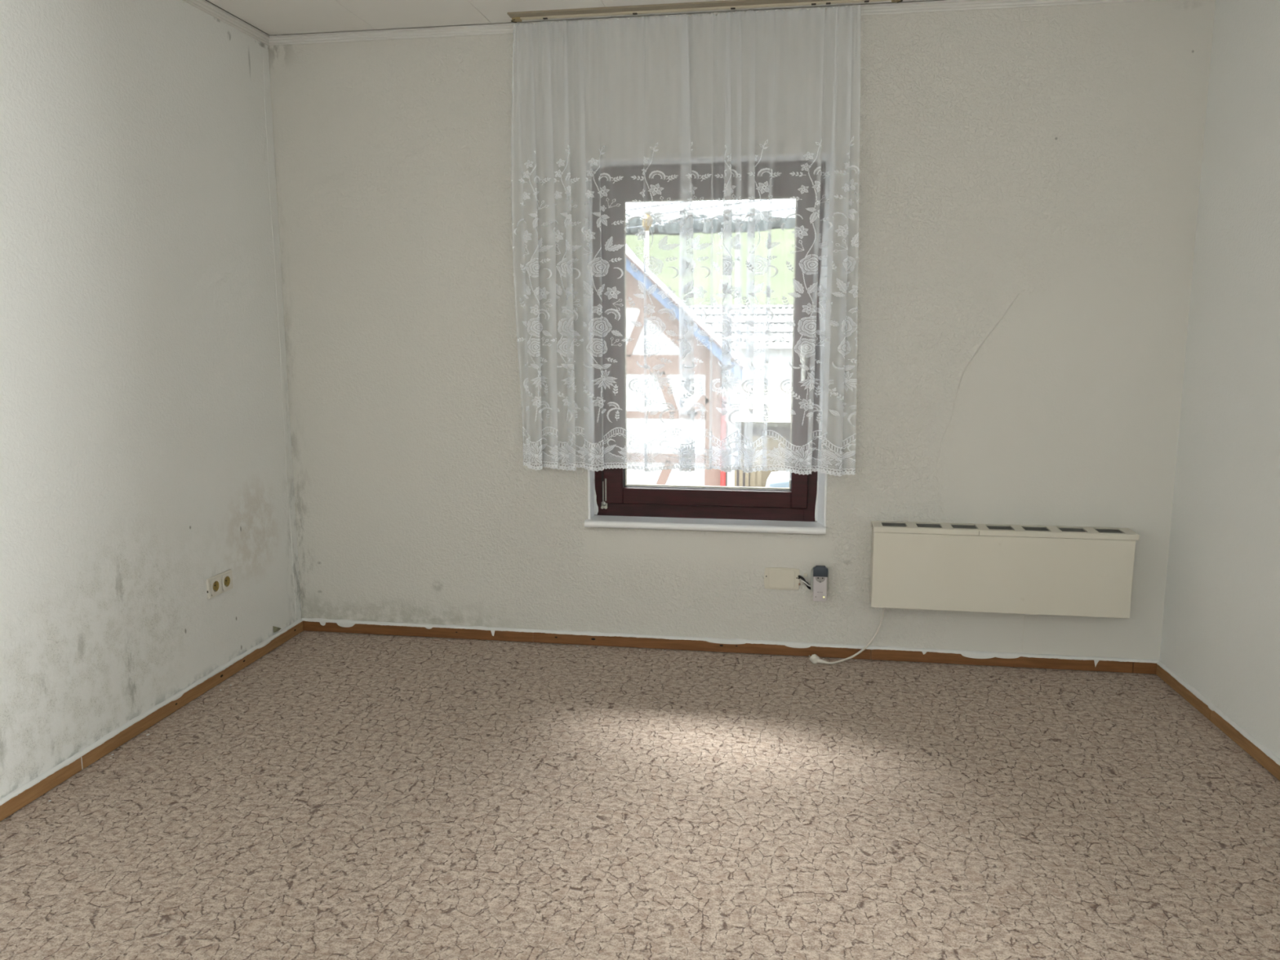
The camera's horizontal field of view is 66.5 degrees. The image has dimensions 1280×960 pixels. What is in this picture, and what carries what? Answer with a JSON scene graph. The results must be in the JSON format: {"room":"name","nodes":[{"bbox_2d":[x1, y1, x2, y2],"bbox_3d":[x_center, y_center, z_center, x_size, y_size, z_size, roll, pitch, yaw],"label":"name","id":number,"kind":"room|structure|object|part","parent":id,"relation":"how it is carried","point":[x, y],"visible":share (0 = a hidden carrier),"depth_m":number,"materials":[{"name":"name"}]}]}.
{"room":"empty room","nodes":[
{"label":"empty room","id":0,"kind":"room"},
{"bbox_2d":[0,0,302,799],"bbox_3d":[-1.976,-0.014,1.015,0.150,2.900,6.152,1,9,9],"label":"wall","id":1,"kind":"structure","parent":0,"point":[146,451],"depth_m":3.05,"materials":[{"name":"paint"}]},
{"bbox_2d":[0,618,303,821],"bbox_3d":[-1.889,1.079,1.269,0.015,0.054,5.930,1,9,9],"label":"baseboard","id":2,"kind":"structure","parent":1,"relation":"attached to","point":[22,796],"depth_m":3.09,"materials":[{"name":"brown wood"}]},
{"bbox_2d":[205,568,233,599],"bbox_3d":[-1.530,0.378,3.555,0.013,0.073,0.150,1,9,10],"label":"double socket","id":3,"kind":"object","parent":1,"relation":"attached to","point":[215,584],"visible":1,"depth_m":3.54,"materials":[{"name":"white plastic"}]},
{"bbox_2d":[182,0,269,45],"bbox_3d":[-1.890,-1.245,0.904,0.020,0.030,5.946,1,9,9],"label":"trim","id":4,"kind":"structure","parent":1,"relation":"attached to","point":[204,6],"depth_m":3.53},
{"bbox_2d":[205,0,928,35],"bbox_3d":[-0.082,-1.326,0.645,4.324,0.200,6.445,1,9,9],"label":"ceiling","id":5,"kind":"structure","parent":0,"point":[271,17],"depth_m":3.49,"materials":[{"name":"white paint"}]},
{"bbox_3d":[-1.692,-1.262,0.858,0.436,0.012,5.920,1,9,9],"label":"panel","id":6,"kind":"part","parent":5,"relation":"part of","materials":[{"name":"white paint"}]},
{"bbox_3d":[-1.252,-1.251,0.787,0.453,0.012,5.920,1,9,9],"label":"panel","id":7,"kind":"part","parent":5,"relation":"part of","materials":[{"name":"white paint"}]},
{"bbox_3d":[-0.803,-1.240,0.715,0.453,0.012,5.920,1,9,9],"label":"panel","id":8,"kind":"part","parent":5,"relation":"part of","materials":[{"name":"white paint"}]},
{"bbox_3d":[-0.353,-1.230,0.643,0.453,0.012,5.920,1,9,9],"label":"panel","id":9,"kind":"part","parent":5,"relation":"part of","materials":[{"name":"white paint"}]},
{"bbox_2d":[506,0,902,22],"bbox_3d":[0.212,-1.663,3.435,1.390,0.016,0.071,1,9,9],"label":"rail","id":10,"kind":"object","parent":5,"relation":"attached to","point":[517,16],"visible":1,"depth_m":3.44,"materials":[{"name":"beige wood"}]},
{"bbox_2d":[511,10,859,476],"bbox_3d":[0.156,-0.847,3.630,1.312,1.664,0.051,1,9,9],"label":"lace curtain","id":11,"kind":"object","parent":10,"relation":"hanging from","point":[684,454],"visible":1,"depth_m":3.67,"materials":[{"name":"white fabric"}]},
{"bbox_3d":[0.096,-1.219,0.571,0.453,0.012,5.920,1,9,9],"label":"panel","id":12,"kind":"part","parent":5,"relation":"part of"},
{"bbox_3d":[0.545,-1.209,0.499,0.453,0.012,5.920,1,9,9],"label":"panel","id":13,"kind":"part","parent":5,"relation":"part of","materials":[{"name":"white paint"}]},
{"bbox_2d":[266,0,1215,660],"bbox_3d":[0.264,-0.475,3.873,4.024,2.900,0.307,1,9,9],"label":"wall","id":14,"kind":"structure","parent":0,"point":[1028,187],"depth_m":3.66,"materials":[{"name":"paint"}]},
{"bbox_2d":[584,152,836,534],"bbox_3d":[0.268,-0.508,3.833,0.942,1.435,0.312,1,9,9],"label":"window","id":15,"kind":"structure","parent":14,"relation":"in","point":[612,503],"depth_m":3.79,"materials":[{"name":"brown wood"}]},
{"bbox_3d":[0.254,0.176,3.855,0.940,0.027,0.138,1,9,9],"label":"sill","id":16,"kind":"part","parent":15,"relation":"part of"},
{"bbox_3d":[0.625,-0.447,3.725,0.028,0.140,0.046,1,9,9],"label":"handle","id":17,"kind":"part","parent":15,"relation":"part of","materials":[{"name":"silver metal"}]},
{"bbox_2d":[268,0,1159,45],"bbox_3d":[0.236,-1.668,3.526,3.424,0.030,0.020,1,9,9],"label":"trim","id":18,"kind":"structure","parent":14,"relation":"attached to","point":[948,5],"depth_m":3.54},
{"bbox_2d":[301,617,1159,674],"bbox_3d":[0.241,0.655,3.900,3.422,0.054,0.014,1,9,9],"label":"baseboard","id":19,"kind":"structure","parent":14,"relation":"attached to","point":[1055,661],"depth_m":3.87,"materials":[{"name":"brown wood"}]},
{"bbox_2d":[764,567,799,590],"bbox_3d":[0.553,0.386,3.809,0.138,0.089,0.008,1,9,9],"label":"blank cover plate","id":20,"kind":"object","parent":14,"relation":"attached to","point":[775,578],"visible":1,"depth_m":3.81,"materials":[{"name":"beige plastic"}]},
{"bbox_3d":[0.553,0.386,3.806,0.100,0.076,0.003,1,9,9],"label":"raised panel","id":21,"kind":"part","parent":20,"relation":"part of","materials":[{"name":"beige plastic"}]},
{"bbox_2d":[797,573,810,589],"bbox_3d":[0.639,0.396,3.786,0.054,0.061,0.029,1,9,9],"label":"wires","id":22,"kind":"object","parent":14,"relation":"attached to","point":[803,580],"visible":1,"depth_m":3.78,"materials":[{"name":"black plastic"}]},
{"bbox_2d":[810,564,828,591],"bbox_3d":[0.695,0.387,3.777,0.068,0.113,0.024,1,9,9],"label":"wall socket","id":23,"kind":"object","parent":14,"relation":"attached to","point":[811,571],"visible":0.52,"depth_m":3.77,"materials":[{"name":"grey plastic"}]},
{"bbox_2d":[813,565,827,601],"bbox_3d":[0.690,0.394,3.740,0.055,0.139,0.052,1,9,9],"label":"plug","id":24,"kind":"object","parent":23,"relation":"attached to","point":[820,572],"visible":1,"depth_m":3.72,"materials":[{"name":"grey plastic"}]},
{"bbox_2d":[815,577,825,582],"bbox_3d":[0.688,0.381,3.722,0.038,0.020,0.003,1,9,9],"label":"socket","id":25,"kind":"object","parent":24,"relation":"attached to","point":[817,579],"depth_m":3.72,"materials":[{"name":"grey plastic"}]},
{"bbox_2d":[808,520,1139,664],"bbox_3d":[1.216,0.445,3.649,1.142,0.553,0.122,1,9,9],"label":"wall heater","id":26,"kind":"object","parent":14,"relation":"attached to","point":[1014,569],"visible":1,"depth_m":3.56,"materials":[{"name":"beige metal"}]},
{"bbox_3d":[0.821,0.583,3.739,0.227,0.251,0.036,0,9,-1],"label":"power cord","id":27,"kind":"part","parent":26,"relation":"part of","materials":[{"name":"beige plastic"}]},
{"bbox_3d":[1.323,0.339,3.617,0.906,0.275,0.113,1,9,9],"label":"casing","id":28,"kind":"part","parent":26,"relation":"part of","materials":[{"name":"beige metal"}]},
{"bbox_2d":[881,523,906,526],"bbox_3d":[0.950,0.173,3.653,0.087,0.008,0.082,1,9,9],"label":"vent grille","id":29,"kind":"object","parent":26,"relation":"attached to","point":[882,524],"depth_m":3.66,"materials":[{"name":"metal"}]},
{"bbox_2d":[916,524,942,528],"bbox_3d":[1.075,0.176,3.633,0.087,0.008,0.082,1,9,9],"label":"vent grille","id":30,"kind":"object","parent":26,"relation":"attached to","point":[918,526],"depth_m":3.63,"materials":[{"name":"metal"}]},
{"bbox_2d":[951,524,977,528],"bbox_3d":[1.200,0.179,3.613,0.087,0.008,0.082,1,9,9],"label":"vent grille","id":31,"kind":"object","parent":26,"relation":"attached to","point":[953,526],"depth_m":3.62,"materials":[{"name":"metal"}]},
{"bbox_2d":[986,525,1013,529],"bbox_3d":[1.324,0.182,3.593,0.087,0.008,0.082,1,9,9],"label":"vent grille","id":32,"kind":"object","parent":26,"relation":"attached to","point":[1004,527],"depth_m":3.60,"materials":[{"name":"metal"}]},
{"bbox_3d":[1.314,0.345,3.566,0.908,0.288,0.014,1,9,9],"label":"panel","id":33,"kind":"part","parent":26,"relation":"part of","materials":[{"name":"beige metal"}]},
{"bbox_3d":[1.325,0.184,3.589,0.919,0.020,0.122,1,9,9],"label":"lid","id":34,"kind":"part","parent":26,"relation":"part of","materials":[{"name":"beige metal"}]},
{"bbox_2d":[1022,527,1049,531],"bbox_3d":[1.449,0.185,3.573,0.087,0.008,0.082,1,9,9],"label":"vent grille","id":35,"kind":"object","parent":26,"relation":"attached to","point":[1024,529],"depth_m":3.57,"materials":[{"name":"metal"}]},
{"bbox_2d":[1058,528,1085,532],"bbox_3d":[1.573,0.188,3.553,0.087,0.008,0.082,1,9,9],"label":"vent grille","id":36,"kind":"object","parent":26,"relation":"attached to","point":[1060,530],"depth_m":3.56,"materials":[{"name":"metal"}]},
{"bbox_2d":[1094,528,1122,533],"bbox_3d":[1.698,0.191,3.533,0.087,0.008,0.082,1,9,9],"label":"vent grille","id":37,"kind":"object","parent":26,"relation":"attached to","point":[1096,531],"depth_m":3.54,"materials":[{"name":"metal"}]},
{"bbox_2d":[1159,0,1279,758],"bbox_3d":[1.661,0.072,0.431,0.140,2.900,6.165,1,9,6],"label":"wall","id":38,"kind":"structure","parent":0,"point":[1220,633],"depth_m":3.10,"materials":[{"name":"paint"}]},
{"bbox_2d":[1155,661,1279,780],"bbox_3d":[1.597,1.161,0.709,0.014,0.054,5.938,1,9,6],"label":"baseboard","id":39,"kind":"structure","parent":38,"relation":"attached to","point":[1258,751],"depth_m":3.12,"materials":[{"name":"brown wood"}]},
{"bbox_3d":[-0.077,1.176,1.045,4.124,0.052,6.445,1,9,9],"label":"floor","id":40,"kind":"structure","parent":0,"visible":0},
{"bbox_2d":[0,630,1279,959],"bbox_3d":[-0.085,1.155,0.991,3.722,0.008,5.943,1,9,9],"label":"carpet","id":41,"kind":"object","parent":40,"relation":"on","point":[348,796],"visible":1,"depth_m":2.59,"materials":[{"name":"beige carpet"}]},
{"label":"outside","id":42,"kind":"structure","parent":0,"visible":0},
{"bbox_2d":[626,207,795,228],"bbox_3d":[4.796,-8.024,28.707,32.003,3.124,0.036,1,9,9],"label":"overhead cable","id":43,"kind":"object","parent":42,"point":[793,207],"visible":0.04,"depth_m":29.12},
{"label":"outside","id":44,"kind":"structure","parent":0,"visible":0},
{"bbox_2d":[626,199,768,218],"bbox_3d":[4.827,-8.435,28.841,32.003,3.551,0.036,1,9,9],"label":"overhead cable","id":45,"kind":"object","parent":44,"point":[762,199],"visible":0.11,"depth_m":29.34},
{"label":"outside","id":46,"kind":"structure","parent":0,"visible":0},
{"bbox_2d":[626,200,685,210],"bbox_3d":[4.859,-8.783,28.986,32.004,3.871,0.036,1,9,9],"label":"overhead cable","id":47,"kind":"object","parent":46,"point":[684,201],"visible":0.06,"depth_m":29.77,"materials":[{"name":"white"}]},
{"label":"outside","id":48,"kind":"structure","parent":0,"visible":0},
{"bbox_3d":[3.875,0.513,24.222,28.000,0.120,39.700,1,9,9],"label":"yard","id":49,"kind":"structure","parent":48,"visible":0},
{"bbox_2d":[642,213,652,268],"bbox_3d":[0.208,-4.091,29.064,0.332,7.501,0.300,1,9,9],"label":"pole","id":50,"kind":"object","parent":49,"relation":"on","point":[646,216],"visible":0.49,"depth_m":28.52,"materials":[{"name":"white"}]},
{"bbox_2d":[626,244,746,486],"bbox_3d":[-2.658,-2.285,15.871,9.098,8.105,7.800,1,9,9],"label":"house","id":51,"kind":"structure","parent":49,"relation":"on","point":[637,425],"depth_m":12.03,"materials":[{"name":"white plaster"},{"name":"blue painted wood"},{"name":"brown timber"}]},
{"bbox_3d":[-1.045,-3.494,11.473,4.540,4.339,0.120,1,9,9],"label":"verge trim","id":52,"kind":"part","parent":51,"relation":"part of","materials":[{"name":"wood"}]},
{"bbox_2d":[687,304,795,390],"bbox_3d":[5.967,-3.511,33.510,13.600,4.930,8.470,1,9,9],"label":"roof","id":53,"kind":"object","parent":49,"relation":"on","point":[780,354],"visible":0.12,"depth_m":30.11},
{"bbox_2d":[733,454,762,487],"bbox_3d":[2.061,0.036,22.792,1.550,1.320,0.080,1,9,9],"label":"picket fence","id":54,"kind":"object","parent":49,"relation":"on","point":[753,473],"visible":0.1,"depth_m":22.66,"materials":[{"name":"brown wood"}]},
{"bbox_2d":[721,386,792,487],"bbox_3d":[5.352,-1.094,25.928,6.500,2.550,3.000,1,9,9],"label":"building","id":55,"kind":"structure","parent":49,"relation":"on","point":[777,400],"depth_m":25.22,"materials":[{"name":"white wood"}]},
{"bbox_3d":[3.298,-0.421,25.224,0.900,1.450,0.080,1,9,9],"label":"door","id":56,"kind":"part","parent":55,"relation":"part of","materials":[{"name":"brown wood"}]},
{"bbox_2d":[765,470,791,488],"bbox_3d":[4.897,0.074,22.291,4.050,1.370,1.680,1,9,9],"label":"parked car","id":57,"kind":"object","parent":49,"relation":"on","point":[779,478],"visible":0.06,"depth_m":22.00,"materials":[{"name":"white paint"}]},
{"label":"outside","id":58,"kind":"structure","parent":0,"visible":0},
{"bbox_2d":[626,227,796,307],"bbox_3d":[33.961,-42.651,205.357,320.000,27.940,415.500,1,9,9],"label":"hillside","id":59,"kind":"structure","parent":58,"point":[781,283],"depth_m":132.37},
{"bbox_2d":[626,204,795,235],"bbox_3d":[35.529,-55.876,210.766,152.527,10.360,33.896,1,9,9],"label":"woodland","id":60,"kind":"object","parent":59,"relation":"on","point":[672,228],"visible":0.12,"depth_m":201.71,"materials":[{"name":"green plant"}]}
]}

